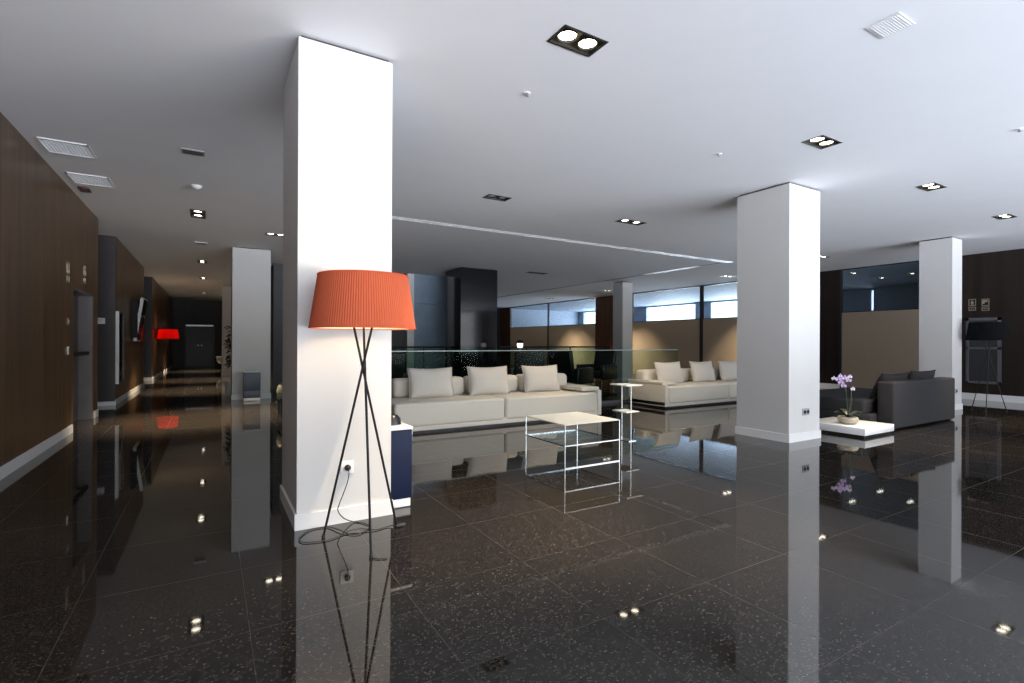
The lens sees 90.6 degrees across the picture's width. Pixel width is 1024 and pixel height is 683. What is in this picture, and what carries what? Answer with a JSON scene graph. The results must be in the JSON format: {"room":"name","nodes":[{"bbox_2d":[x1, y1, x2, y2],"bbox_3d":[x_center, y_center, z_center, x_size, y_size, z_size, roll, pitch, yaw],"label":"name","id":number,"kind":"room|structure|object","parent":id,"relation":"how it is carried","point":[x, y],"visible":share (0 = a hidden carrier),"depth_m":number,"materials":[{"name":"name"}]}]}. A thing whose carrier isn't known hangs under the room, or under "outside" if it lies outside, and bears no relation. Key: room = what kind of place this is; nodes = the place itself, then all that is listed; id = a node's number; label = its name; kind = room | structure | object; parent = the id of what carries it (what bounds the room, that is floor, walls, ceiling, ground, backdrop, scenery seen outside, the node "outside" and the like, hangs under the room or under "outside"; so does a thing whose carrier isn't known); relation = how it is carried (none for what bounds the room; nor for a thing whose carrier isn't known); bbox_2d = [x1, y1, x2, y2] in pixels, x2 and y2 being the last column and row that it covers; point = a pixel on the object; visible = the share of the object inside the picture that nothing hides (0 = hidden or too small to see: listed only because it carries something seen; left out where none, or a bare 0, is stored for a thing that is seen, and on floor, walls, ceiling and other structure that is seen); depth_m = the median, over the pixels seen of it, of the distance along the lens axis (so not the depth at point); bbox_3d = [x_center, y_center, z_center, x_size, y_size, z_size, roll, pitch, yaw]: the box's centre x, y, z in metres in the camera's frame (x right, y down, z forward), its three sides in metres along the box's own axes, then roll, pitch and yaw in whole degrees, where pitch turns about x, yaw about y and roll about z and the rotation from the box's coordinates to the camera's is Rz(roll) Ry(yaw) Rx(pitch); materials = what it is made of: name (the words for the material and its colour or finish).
{"room":"lobby","nodes":[
{"label":"lobby","id":0,"kind":"room"},
{"bbox_2d":[0,112,97,466],"bbox_3d":[-3.360,-0.398,1.968,0.634,3.174,14.020,0,0,-31],"label":"wall","id":1,"kind":"structure","parent":0,"point":[45,226],"depth_m":5.29,"materials":[{"name":"brown wood"}]},
{"bbox_2d":[67,262,69,282],"bbox_3d":[-5.649,-0.893,6.447,0.006,0.255,0.125,0,0,-31],"label":"wall sign","id":2,"kind":"object","parent":1,"relation":"attached to","point":[68,265],"visible":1,"depth_m":6.44,"materials":[{"name":"metal"}]},
{"bbox_2d":[73,287,92,421],"bbox_3d":[-6.249,0.223,7.209,0.231,1.920,1.320,0,0,-31],"label":"door","id":3,"kind":"structure","parent":1,"relation":"in","point":[82,300],"depth_m":7.75,"materials":[{"name":"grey wood"}]},
{"bbox_2d":[84,265,85,283],"bbox_3d":[-6.155,-0.975,7.298,0.006,0.255,0.125,0,0,-31],"label":"wall sign","id":4,"kind":"object","parent":1,"relation":"attached to","point":[84,265],"visible":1,"depth_m":7.32,"materials":[{"name":"metal"}]},
{"bbox_2d":[0,366,171,479],"bbox_3d":[-8.085,1.125,9.504,1.109,0.105,31.800,0,0,-31],"label":"baseboard","id":5,"kind":"structure","parent":1,"relation":"attached to","point":[8,468],"depth_m":5.65,"materials":[{"name":"white paint"}]},
{"bbox_2d":[115,237,143,398],"bbox_3d":[-9.137,-0.412,11.261,1.105,3.174,4.700,0,0,-31],"label":"wall","id":6,"kind":"structure","parent":0,"point":[129,273],"depth_m":11.05,"materials":[{"name":"brown wood"}]},
{"bbox_2d":[98,318,104,323],"bbox_3d":[-7.644,-0.399,9.390,0.152,0.110,0.014,0,0,-31],"label":"door sign","id":7,"kind":"object","parent":6,"relation":"attached to","point":[100,320],"visible":0.64,"depth_m":9.40,"materials":[{"name":"silver metal"}]},
{"bbox_2d":[115,311,123,383],"bbox_3d":[-7.636,0.100,9.863,0.050,1.380,0.660,0,0,-31],"label":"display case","id":8,"kind":"object","parent":6,"relation":"attached to","point":[119,315],"visible":1,"depth_m":9.76,"materials":[{"name":"grey glass"}]},
{"bbox_2d":[97,235,151,401],"bbox_3d":[-9.705,-0.413,12.223,1.093,3.174,6.964,0,0,-31],"label":"trim","id":9,"kind":"structure","parent":6,"relation":"attached to","point":[106,244],"depth_m":9.46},
{"bbox_2d":[131,298,147,340],"bbox_3d":[-8.676,-0.523,11.803,0.230,0.999,0.800,0,0,-31],"label":"television","id":10,"kind":"object","parent":6,"relation":"attached to","point":[138,309],"visible":1,"depth_m":11.46,"materials":[{"name":"black plastic"}]},
{"bbox_2d":[152,277,171,376],"bbox_3d":[-13.879,-0.423,19.233,1.105,3.174,9.350,0,0,-31],"label":"wall","id":11,"kind":"structure","parent":0,"point":[161,301],"depth_m":18.03,"materials":[{"name":"brown wood"}]},
{"bbox_2d":[172,299,221,366],"bbox_3d":[-14.362,-0.422,22.290,3.500,3.174,3.800,0,0,-31],"label":"wall","id":12,"kind":"structure","parent":0,"point":[184,311],"depth_m":23.88,"materials":[{"name":"paint"}]},
{"bbox_2d":[186,326,199,366],"bbox_3d":[-15.012,0.204,23.819,0.550,1.920,0.110,0,0,-31],"label":"door","id":13,"kind":"structure","parent":12,"relation":"in","point":[192,332],"depth_m":23.81,"materials":[{"name":"black wood"}]},
{"bbox_2d":[184,325,214,366],"bbox_3d":[-14.778,0.170,23.963,1.220,1.990,0.100,0,0,-31],"label":"trim","id":14,"kind":"structure","parent":12,"relation":"attached to","point":[184,325],"depth_m":24.00,"materials":[{"name":"black wood"}]},
{"bbox_2d":[200,326,212,365],"bbox_3d":[-14.535,0.206,24.102,0.540,1.920,0.110,0,0,-31],"label":"door","id":15,"kind":"structure","parent":12,"relation":"in","point":[206,333],"depth_m":24.10,"materials":[{"name":"black wood"}]},
{"bbox_2d":[270,263,405,389],"bbox_3d":[-5.279,-0.394,14.894,3.450,3.174,3.000,0,0,-31],"label":"wall","id":16,"kind":"structure","parent":0,"point":[398,337],"depth_m":12.81,"materials":[{"name":"grey paint"}]},
{"bbox_2d":[497,308,499,363],"bbox_3d":[-6.631,-0.389,25.725,13.700,3.174,0.200,0,0,-31],"label":"wall","id":17,"kind":"structure","parent":0,"point":[498,309],"depth_m":29.09,"materials":[{"name":"paint"}]},
{"bbox_2d":[497,262,723,297],"bbox_3d":[0.671,-1.951,19.798,0.060,0.008,17.450,0,0,-31],"label":"trim","id":18,"kind":"structure","parent":17,"relation":"attached to","point":[721,262],"depth_m":16.46,"materials":[{"name":"grey plastic"}]},
{"bbox_2d":[0,364,1023,682],"bbox_3d":[1.134,1.319,15.395,23.100,0.200,32.700,0,0,-31],"label":"floor","id":19,"kind":"structure","parent":0,"point":[156,541],"depth_m":2.86,"materials":[{"name":"stone"}]},
{"bbox_2d":[157,329,178,378],"bbox_3d":[-11.257,0.371,16.575,0.626,1.602,0.626,0,0,-31],"label":"tripod floor lamp","id":20,"kind":"object","parent":19,"relation":"on","point":[169,334],"visible":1,"depth_m":16.38,"materials":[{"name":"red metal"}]},
{"bbox_2d":[216,356,221,371],"bbox_3d":[-11.485,0.864,20.163,0.540,0.620,0.540,0,0,-31],"label":"tub chair","id":21,"kind":"object","parent":19,"relation":"on","point":[218,358],"visible":0.3,"depth_m":19.93,"materials":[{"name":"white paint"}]},
{"bbox_2d":[221,285,230,375],"bbox_3d":[-10.008,-0.409,18.178,0.728,3.174,0.708,0,0,-31],"label":"column","id":22,"kind":"structure","parent":19,"relation":"on","point":[226,290],"depth_m":17.76,"materials":[{"name":"paint"}]},
{"bbox_2d":[223,326,230,395],"bbox_3d":[-6.295,0.409,11.359,0.326,1.555,0.339,0,0,-31],"label":"potted plant","id":23,"kind":"object","parent":19,"relation":"on","point":[227,384],"visible":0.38,"depth_m":11.28,"materials":[{"name":"green plant"}]},
{"bbox_2d":[230,246,270,399],"bbox_3d":[-5.637,-0.399,10.920,0.745,3.174,0.708,0,0,-31],"label":"column","id":24,"kind":"structure","parent":19,"relation":"on","point":[250,267],"depth_m":10.62,"materials":[{"name":"paint"}]},
{"bbox_2d":[243,371,260,400],"bbox_3d":[-5.307,0.887,10.324,0.322,0.596,0.182,0,0,-31],"label":"litter bin","id":25,"kind":"object","parent":19,"relation":"on","point":[251,379],"visible":1,"depth_m":10.25,"materials":[{"name":"silver metal"}]},
{"bbox_2d":[277,396,281,416],"bbox_3d":[-3.625,1.044,8.317,0.400,0.300,0.400,0,0,-31],"label":"table","id":26,"kind":"object","parent":19,"relation":"on","point":[278,398],"visible":0.4,"depth_m":8.07,"materials":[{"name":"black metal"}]},
{"bbox_2d":[276,384,281,396],"bbox_3d":[-3.757,0.786,8.238,0.140,0.215,0.140,0,0,-31],"label":"vase","id":27,"kind":"object","parent":26,"relation":"on","point":[279,388],"visible":0.56,"depth_m":8.19,"materials":[{"name":"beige ceramic"}]},
{"bbox_2d":[280,35,392,530],"bbox_3d":[-1.301,-0.389,3.716,0.639,3.174,0.798,0,0,-31],"label":"column","id":28,"kind":"structure","parent":19,"relation":"on","point":[337,149],"depth_m":3.38,"materials":[{"name":"paint"}]},
{"bbox_2d":[340,460,353,473],"bbox_3d":[-1.100,0.834,3.380,0.085,0.085,0.016,0,0,-31],"label":"wall socket","id":29,"kind":"object","parent":28,"relation":"attached to","point":[350,462],"visible":0.8,"depth_m":3.38,"materials":[{"name":"white paint"}]},
{"bbox_2d":[298,270,415,558],"bbox_3d":[-0.920,0.398,3.078,0.648,1.602,0.702,0,0,-31],"label":"tripod floor lamp","id":30,"kind":"object","parent":19,"relation":"on","point":[354,300],"visible":1,"depth_m":2.85,"materials":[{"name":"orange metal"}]},
{"bbox_2d":[395,522,405,527],"bbox_3d":[-0.725,1.189,3.294,0.070,0.021,0.030,0,0,-31],"label":"switch","id":31,"kind":"object","parent":30,"relation":"attached to","point":[403,524],"depth_m":3.28,"materials":[{"name":"white plastic"}]},
{"bbox_2d":[391,352,407,378],"bbox_3d":[-2.363,0.684,9.297,0.920,1.032,0.891,0,0,-17],"label":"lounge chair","id":32,"kind":"object","parent":19,"relation":"on","point":[397,358],"visible":0.16,"depth_m":8.97,"materials":[{"name":"black fabric"}]},
{"bbox_2d":[391,414,412,507],"bbox_3d":[-0.891,0.868,3.811,0.180,0.656,0.352,0,0,-31],"label":"cabinet","id":33,"kind":"object","parent":19,"relation":"on","point":[401,433],"visible":0.48,"depth_m":3.67,"materials":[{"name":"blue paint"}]},
{"bbox_2d":[406,273,445,374],"bbox_3d":[-2.482,-0.383,14.865,1.270,3.174,0.110,0,0,-31],"label":"panel","id":34,"kind":"object","parent":19,"relation":"on","point":[426,291],"visible":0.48,"depth_m":14.83,"materials":[{"name":"blue paint"}]},
{"bbox_2d":[445,267,496,377],"bbox_3d":[-1.120,-0.379,13.819,1.080,3.174,1.000,0,0,-31],"label":"pillar","id":35,"kind":"structure","parent":19,"relation":"on","point":[470,293],"depth_m":13.39,"materials":[{"name":"metal"}]},
{"bbox_2d":[391,373,600,433],"bbox_3d":[-0.269,0.869,7.785,3.464,0.675,1.005,0,0,-31],"label":"sofa","id":36,"kind":"object","parent":19,"relation":"on","point":[461,411],"visible":0.74,"depth_m":7.30,"materials":[{"name":"beige fabric"}]},
{"bbox_2d":[407,367,454,398],"bbox_3d":[-1.168,0.582,7.319,0.693,0.438,0.206,0,0,-30],"label":"throw pillow","id":37,"kind":"object","parent":36,"relation":"on","point":[423,383],"visible":1,"depth_m":7.24,"materials":[{"name":"beige fabric"}]},
{"bbox_2d":[391,393,503,426],"bbox_3d":[-1.050,0.958,7.312,1.638,0.320,0.980,0,0,-31],"label":"seat cushion","id":38,"kind":"object","parent":36,"relation":"on","point":[463,409],"depth_m":6.94,"materials":[{"name":"beige fabric"}]},
{"bbox_2d":[467,366,509,395],"bbox_3d":[-0.359,0.586,7.800,0.693,0.438,0.204,0,0,-29],"label":"throw pillow","id":39,"kind":"object","parent":36,"relation":"on","point":[482,380],"visible":1,"depth_m":7.72,"materials":[{"name":"beige fabric"}]},
{"bbox_2d":[521,364,560,392],"bbox_3d":[0.482,0.590,8.298,0.714,0.438,0.206,0,0,-32],"label":"throw pillow","id":40,"kind":"object","parent":36,"relation":"on","point":[536,378],"visible":1,"depth_m":8.21,"materials":[{"name":"beige fabric"}]},
{"bbox_2d":[486,389,596,418],"bbox_3d":[0.401,0.964,8.175,1.716,0.320,0.980,0,0,-31],"label":"seat cushion","id":41,"kind":"object","parent":36,"relation":"on","point":[518,404],"depth_m":7.77,"materials":[{"name":"beige fabric"}]},
{"bbox_2d":[391,346,609,368],"bbox_3d":[-0.256,0.662,14.509,8.024,1.100,0.050,0,0,-31],"label":"balustrade","id":42,"kind":"object","parent":19,"relation":"on","point":[423,347],"visible":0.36,"depth_m":14.73,"materials":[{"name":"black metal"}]},
{"bbox_2d":[509,351,544,374],"bbox_3d":[0.393,0.696,11.649,0.920,1.032,0.891,0,0,0],"label":"lounge chair","id":43,"kind":"object","parent":19,"relation":"on","point":[526,358],"visible":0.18,"depth_m":11.24,"materials":[{"name":"black fabric"}]},
{"bbox_2d":[391,349,677,403],"bbox_3d":[0.262,0.675,9.139,7.900,1.068,0.060,0,0,-31],"label":"glass railing","id":44,"kind":"object","parent":19,"relation":"on","point":[623,400],"visible":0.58,"depth_m":9.47,"materials":[{"name":"clear glass"}]},
{"bbox_2d":[548,351,593,385],"bbox_3d":[1.401,0.701,12.546,0.920,1.032,0.891,0,0,40],"label":"lounge chair","id":45,"kind":"object","parent":19,"relation":"on","point":[564,361],"visible":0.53,"depth_m":12.19,"materials":[{"name":"black leather"}]},
{"bbox_2d":[525,411,619,468],"bbox_3d":[0.622,0.996,5.287,0.696,0.422,0.700,0,0,-31],"label":"coffee table","id":46,"kind":"object","parent":19,"relation":"on","point":[566,418],"visible":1,"depth_m":5.21,"materials":[{"name":"beige paint"}]},
{"bbox_2d":[576,349,616,386],"bbox_3d":[2.440,0.707,14.284,0.920,1.032,0.891,0,0,44],"label":"lounge chair","id":47,"kind":"object","parent":19,"relation":"on","point":[604,366],"visible":0.64,"depth_m":14.29,"materials":[{"name":"black leather"}]},
{"bbox_2d":[612,281,632,380],"bbox_3d":[3.584,-0.358,16.414,0.448,3.174,0.478,0,0,-31],"label":"column","id":48,"kind":"structure","parent":19,"relation":"on","point":[622,291],"depth_m":16.24,"materials":[{"name":"paint"}]},
{"bbox_2d":[610,383,642,441],"bbox_3d":[1.426,0.867,6.335,0.255,0.688,0.310,0,0,-31],"label":"side table","id":49,"kind":"object","parent":19,"relation":"on","point":[621,410],"visible":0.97,"depth_m":6.27,"materials":[{"name":"silver metal"}]},
{"bbox_2d":[613,409,638,412],"bbox_3d":[1.417,0.853,6.307,0.210,0.012,0.250,0,0,-31],"label":"shelf","id":50,"kind":"object","parent":49,"relation":"attached to","point":[618,410],"depth_m":6.28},
{"bbox_2d":[628,367,736,408],"bbox_3d":[4.050,0.888,10.552,3.464,0.675,0.985,0,0,-31],"label":"sofa","id":51,"kind":"object","parent":19,"relation":"on","point":[654,392],"visible":0.72,"depth_m":9.79,"materials":[{"name":"beige fabric"}]},
{"bbox_2d":[654,361,683,382],"bbox_3d":[3.110,0.601,10.027,0.700,0.438,0.205,0,0,-28],"label":"throw pillow","id":52,"kind":"object","parent":51,"relation":"on","point":[671,371],"visible":0.86,"depth_m":9.94,"materials":[{"name":"beige fabric"}]},
{"bbox_2d":[669,381,727,402],"bbox_3d":[3.387,0.978,10.149,1.716,0.320,0.960,0,0,-31],"label":"seat cushion","id":53,"kind":"object","parent":51,"relation":"on","point":[688,391],"depth_m":9.76,"materials":[{"name":"beige fabric"}]},
{"bbox_2d":[689,361,715,382],"bbox_3d":[3.968,0.605,10.536,0.700,0.438,0.206,0,0,-31],"label":"throw pillow","id":54,"kind":"object","parent":51,"relation":"on","point":[701,371],"visible":1,"depth_m":10.43,"materials":[{"name":"beige fabric"}]},
{"bbox_2d":[708,380,736,397],"bbox_3d":[4.838,0.984,11.012,1.638,0.320,0.960,0,0,-31],"label":"seat cushion","id":55,"kind":"object","parent":51,"relation":"on","point":[732,384],"depth_m":10.26,"materials":[{"name":"beige fabric"}]},
{"bbox_2d":[717,360,736,380],"bbox_3d":[4.741,0.609,10.999,0.721,0.438,0.206,0,0,-30],"label":"throw pillow","id":56,"kind":"object","parent":51,"relation":"on","point":[728,369],"visible":0.76,"depth_m":10.86,"materials":[{"name":"beige fabric"}]},
{"bbox_2d":[735,182,820,442],"bbox_3d":[3.471,-0.367,6.617,0.703,3.174,0.736,0,0,-31],"label":"column","id":57,"kind":"structure","parent":19,"relation":"on","point":[778,226],"depth_m":6.37,"materials":[{"name":"paint"}]},
{"bbox_2d":[802,408,809,414],"bbox_3d":[3.669,0.865,6.316,0.150,0.085,0.016,0,0,-31],"label":"wall socket","id":58,"kind":"object","parent":57,"relation":"attached to","point":[806,411],"visible":1,"depth_m":6.32,"materials":[{"name":"grey plastic"}]},
{"bbox_2d":[819,417,893,437],"bbox_3d":[4.619,1.162,6.963,0.780,0.125,0.780,0,0,-31],"label":"table","id":59,"kind":"object","parent":19,"relation":"on","point":[861,429],"visible":0.76,"depth_m":6.70,"materials":[{"name":"white paint"}]},
{"bbox_2d":[831,373,861,423],"bbox_3d":[4.543,0.758,6.869,0.322,0.681,0.378,0,0,39],"label":"potted orchid","id":60,"kind":"object","parent":59,"relation":"on","point":[847,417],"visible":1,"depth_m":6.81,"materials":[{"name":"purple plant"}]},
{"bbox_2d":[819,377,954,428],"bbox_3d":[5.707,0.892,8.160,2.240,0.675,1.550,0,0,-31],"label":"sofa","id":61,"kind":"object","parent":19,"relation":"on","point":[909,402],"visible":0.7,"depth_m":7.41,"materials":[{"name":"grey fabric"}]},
{"bbox_2d":[819,387,876,413],"bbox_3d":[5.630,0.927,8.289,2.240,0.205,1.250,0,0,-31],"label":"seat cushion","id":62,"kind":"object","parent":61,"relation":"on","point":[830,400],"depth_m":7.55,"materials":[{"name":"grey fabric"}]},
{"bbox_2d":[869,372,908,398],"bbox_3d":[5.574,0.631,7.483,0.846,0.373,0.227,0,0,-31],"label":"throw pillow","id":63,"kind":"object","parent":61,"relation":"on","point":[902,376],"visible":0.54,"depth_m":7.32,"materials":[{"name":"grey fabric"}]},
{"bbox_2d":[907,369,935,378],"bbox_3d":[6.374,0.626,7.959,0.866,0.390,0.242,0,0,-31],"label":"throw pillow","id":64,"kind":"object","parent":61,"relation":"on","point":[913,374],"visible":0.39,"depth_m":7.79,"materials":[{"name":"grey fabric"}]},
{"bbox_2d":[919,236,962,409],"bbox_3d":[8.073,-0.347,9.546,0.462,3.174,0.530,0,0,-31],"label":"column","id":65,"kind":"structure","parent":19,"relation":"on","point":[940,259],"depth_m":9.39,"materials":[{"name":"paint"}]},
{"bbox_2d":[965,322,1011,411],"bbox_3d":[8.636,0.441,9.186,0.626,1.602,0.626,0,0,-31],"label":"tripod floor lamp","id":66,"kind":"object","parent":19,"relation":"on","point":[983,331],"visible":1,"depth_m":9.03,"materials":[{"name":"black fabric"}]},
{"bbox_3d":[0.200,0.950,12.861,0.450,0.525,0.450,0,0,-31],"label":"side table","id":67,"kind":"object","parent":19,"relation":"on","visible":0},
{"bbox_2d":[517,340,522,347],"bbox_3d":[0.202,0.313,12.861,0.160,0.750,0.160,0,0,-31],"label":"table lamp","id":68,"kind":"object","parent":67,"relation":"on","point":[519,342],"visible":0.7,"depth_m":12.80,"materials":[{"name":"metal"}]},
{"bbox_2d":[0,0,1023,311],"bbox_3d":[1.148,-2.125,15.399,23.100,0.340,32.700,0,0,-31],"label":"ceiling","id":69,"kind":"structure","parent":0,"point":[635,128],"depth_m":4.60,"materials":[{"name":"paint"}]},
{"bbox_2d":[35,136,96,158],"bbox_3d":[-4.540,-1.981,5.174,0.400,0.012,0.440,0,0,-31],"label":"ceiling vent","id":70,"kind":"object","parent":69,"relation":"in","point":[50,145],"visible":1,"depth_m":5.16,"materials":[{"name":"white metal"}]},
{"bbox_2d":[78,186,91,192],"bbox_3d":[-5.529,-1.973,6.552,0.110,0.032,0.200,0,0,-31],"label":"alarm box","id":71,"kind":"object","parent":69,"relation":"attached to","point":[82,189],"visible":1,"depth_m":6.50,"materials":[{"name":"red plastic"}]},
{"bbox_2d":[65,172,114,187],"bbox_3d":[-5.149,-1.982,6.196,0.400,0.012,0.460,0,0,-31],"label":"ceiling vent","id":72,"kind":"object","parent":69,"relation":"in","point":[77,178],"visible":1,"depth_m":6.19,"materials":[{"name":"white metal"}]},
{"bbox_2d":[181,147,204,156],"bbox_3d":[-3.314,-1.976,5.263,0.200,0.013,0.150,0,0,-31],"label":"ceiling vent","id":73,"kind":"object","parent":69,"relation":"in","point":[184,150],"visible":1,"depth_m":5.25,"materials":[{"name":"grey plastic"}]},
{"bbox_2d":[191,184,201,189],"bbox_3d":[-3.995,-1.960,6.418,0.124,0.047,0.124,0,0,-31],"label":"smoke detector","id":74,"kind":"object","parent":69,"relation":"attached to","point":[196,187],"visible":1,"depth_m":6.38,"materials":[{"name":"white paint"}]},
{"bbox_2d":[190,209,205,218],"bbox_3d":[-4.859,-2.036,7.835,0.204,0.109,0.574,0,0,-31],"label":"ceiling spotlight","id":75,"kind":"object","parent":69,"relation":"attached to","point":[201,214],"visible":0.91,"depth_m":7.92,"materials":[{"name":"metal"}]},
{"bbox_2d":[195,242,207,244],"bbox_3d":[-6.222,-1.981,10.142,0.220,0.016,0.240,0,0,-31],"label":"ceiling vent","id":76,"kind":"object","parent":69,"relation":"in","point":[199,243],"visible":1,"depth_m":10.10,"materials":[{"name":"white metal"}]},
{"bbox_2d":[265,233,282,236],"bbox_3d":[-4.355,-2.033,9.333,0.354,0.109,0.204,0,0,-31],"label":"ceiling spotlight","id":77,"kind":"object","parent":69,"relation":"attached to","point":[270,234],"visible":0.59,"depth_m":9.35,"materials":[{"name":"metal"}]},
{"bbox_2d":[482,194,510,201],"bbox_3d":[-0.204,-2.019,6.892,0.354,0.109,0.204,0,0,-31],"label":"ceiling spotlight","id":78,"kind":"object","parent":69,"relation":"attached to","point":[489,196],"visible":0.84,"depth_m":6.92,"materials":[{"name":"metal"}]},
{"bbox_2d":[392,216,730,262],"bbox_3d":[1.173,-2.010,9.829,9.590,0.111,0.160,0,0,-31],"label":"ceiling vent","id":79,"kind":"object","parent":69,"relation":"in","point":[393,217],"visible":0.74,"depth_m":9.48,"materials":[{"name":"white metal"}]},
{"bbox_2d":[546,24,608,56],"bbox_3d":[0.429,-2.020,3.313,0.354,0.109,0.204,0,0,-31],"label":"ceiling spotlight","id":80,"kind":"object","parent":69,"relation":"attached to","point":[570,38],"visible":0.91,"depth_m":3.33,"materials":[{"name":"metal"}]},
{"bbox_2d":[614,219,644,224],"bbox_3d":[1.934,-2.009,8.245,0.524,0.109,0.204,0,0,-31],"label":"ceiling spotlight","id":81,"kind":"object","parent":69,"relation":"attached to","point":[626,221],"visible":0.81,"depth_m":8.29,"materials":[{"name":"metal"}]},
{"bbox_2d":[642,266,699,274],"bbox_3d":[4.275,-1.994,13.739,0.160,0.111,1.890,0,0,-31],"label":"ceiling vent","id":82,"kind":"object","parent":69,"relation":"in","point":[693,266],"visible":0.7,"depth_m":13.68,"materials":[{"name":"white metal"}]},
{"bbox_2d":[801,135,842,148],"bbox_3d":[3.031,-2.008,4.954,0.354,0.109,0.204,0,0,-31],"label":"ceiling spotlight","id":83,"kind":"object","parent":69,"relation":"attached to","point":[820,142],"visible":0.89,"depth_m":4.97,"materials":[{"name":"metal"}]},
{"bbox_2d":[866,12,914,38],"bbox_3d":[2.343,-1.958,3.136,0.210,0.008,0.180,0,0,-31],"label":"ceiling vent","id":84,"kind":"object","parent":69,"relation":"attached to","point":[897,22],"visible":1,"depth_m":3.13,"materials":[{"name":"white metal"}]},
{"bbox_2d":[916,183,946,191],"bbox_3d":[5.253,-1.998,6.344,0.354,0.109,0.204,0,0,-31],"label":"ceiling spotlight","id":85,"kind":"object","parent":69,"relation":"attached to","point":[932,186],"visible":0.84,"depth_m":6.37,"materials":[{"name":"metal"}]},
{"bbox_2d":[992,214,1016,219],"bbox_3d":[7.594,-1.988,7.807,0.354,0.109,0.204,0,0,-31],"label":"ceiling spotlight","id":86,"kind":"object","parent":69,"relation":"attached to","point":[1006,216],"visible":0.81,"depth_m":7.84,"materials":[{"name":"metal"}]},
{"bbox_2d":[500,296,612,363],"bbox_3d":[1.825,-0.357,25.025,0.120,3.174,9.650,0,0,-31],"label":"wall panels","id":87,"kind":"object","parent":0,"point":[604,305],"visible":0.68,"depth_m":21.68,"materials":[{"name":"red wood"}]},
{"bbox_2d":[509,303,547,365],"bbox_3d":[0.846,-0.359,26.612,0.060,3.174,3.740,0,0,-31],"label":"window","id":88,"kind":"structure","parent":87,"relation":"attached to","point":[534,335],"depth_m":26.47,"materials":[{"name":"metal"}]},
{"bbox_2d":[548,298,595,368],"bbox_3d":[2.725,-0.355,23.454,0.060,3.174,3.650,0,0,-31],"label":"window","id":89,"kind":"structure","parent":87,"relation":"attached to","point":[577,334],"depth_m":23.07,"materials":[{"name":"glass"}]},
{"bbox_2d":[512,284,918,326],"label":"window","id":90,"kind":"structure","parent":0,"point":[907,296],"depth_m":18.60,"materials":[{"name":"clear glass"}]},
{"bbox_2d":[820,248,1023,396],"bbox_3d":[11.142,-0.335,9.361,0.120,3.174,11.900,0,0,-31],"label":"wall","id":91,"kind":"structure","parent":0,"point":[998,277],"depth_m":10.87,"materials":[{"name":"brown wood"}]},
{"bbox_2d":[701,281,736,367],"bbox_3d":[7.264,-0.344,15.822,0.060,3.174,3.190,0,0,-31],"label":"window","id":92,"kind":"structure","parent":91,"relation":"in","point":[718,335],"depth_m":16.65,"materials":[{"name":"metal"}]},
{"bbox_2d":[839,261,918,388],"bbox_3d":[9.242,-0.340,12.496,0.060,3.174,2.150,0,0,-31],"label":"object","id":93,"kind":"structure","parent":91,"relation":"in","point":[873,343],"depth_m":12.69,"materials":[{"name":"metal"}]},
{"bbox_2d":[820,383,1023,403],"bbox_3d":[11.078,1.182,9.325,0.014,0.140,11.900,0,0,-31],"label":"baseboard","id":94,"kind":"structure","parent":91,"relation":"attached to","point":[1012,399],"depth_m":10.86,"materials":[{"name":"white paint"}]},
{"bbox_2d":[968,299,975,310],"bbox_3d":[10.057,-0.818,11.065,0.006,0.255,0.125,0,0,-31],"label":"wall sign","id":95,"kind":"object","parent":91,"relation":"attached to","point":[972,302],"visible":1,"depth_m":11.06,"materials":[{"name":"metal"}]},
{"bbox_2d":[966,317,1001,384],"bbox_3d":[10.140,0.179,10.895,0.030,1.420,0.580,0,0,-31],"label":"hatch","id":96,"kind":"object","parent":91,"relation":"attached to","point":[976,352],"visible":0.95,"depth_m":10.89,"materials":[{"name":"grey metal"}]},
{"bbox_2d":[982,299,988,310],"bbox_3d":[10.169,-0.808,10.876,0.006,0.255,0.125,0,0,-31],"label":"wall sign","id":97,"kind":"object","parent":91,"relation":"attached to","point":[984,301],"visible":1,"depth_m":10.87,"materials":[{"name":"metal"}]},
{"bbox_3d":[4.534,-0.350,20.470,0.120,3.174,0.950,0,0,-31],"label":"wall pier","id":98,"kind":"object","parent":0,"visible":0},
{"bbox_2d":[632,286,700,373],"bbox_3d":[5.592,-0.348,18.632,0.060,3.174,3.310,0,0,-31],"label":"window","id":99,"kind":"structure","parent":98,"relation":"attached to","point":[652,341],"depth_m":18.55,"materials":[{"name":"metal"}]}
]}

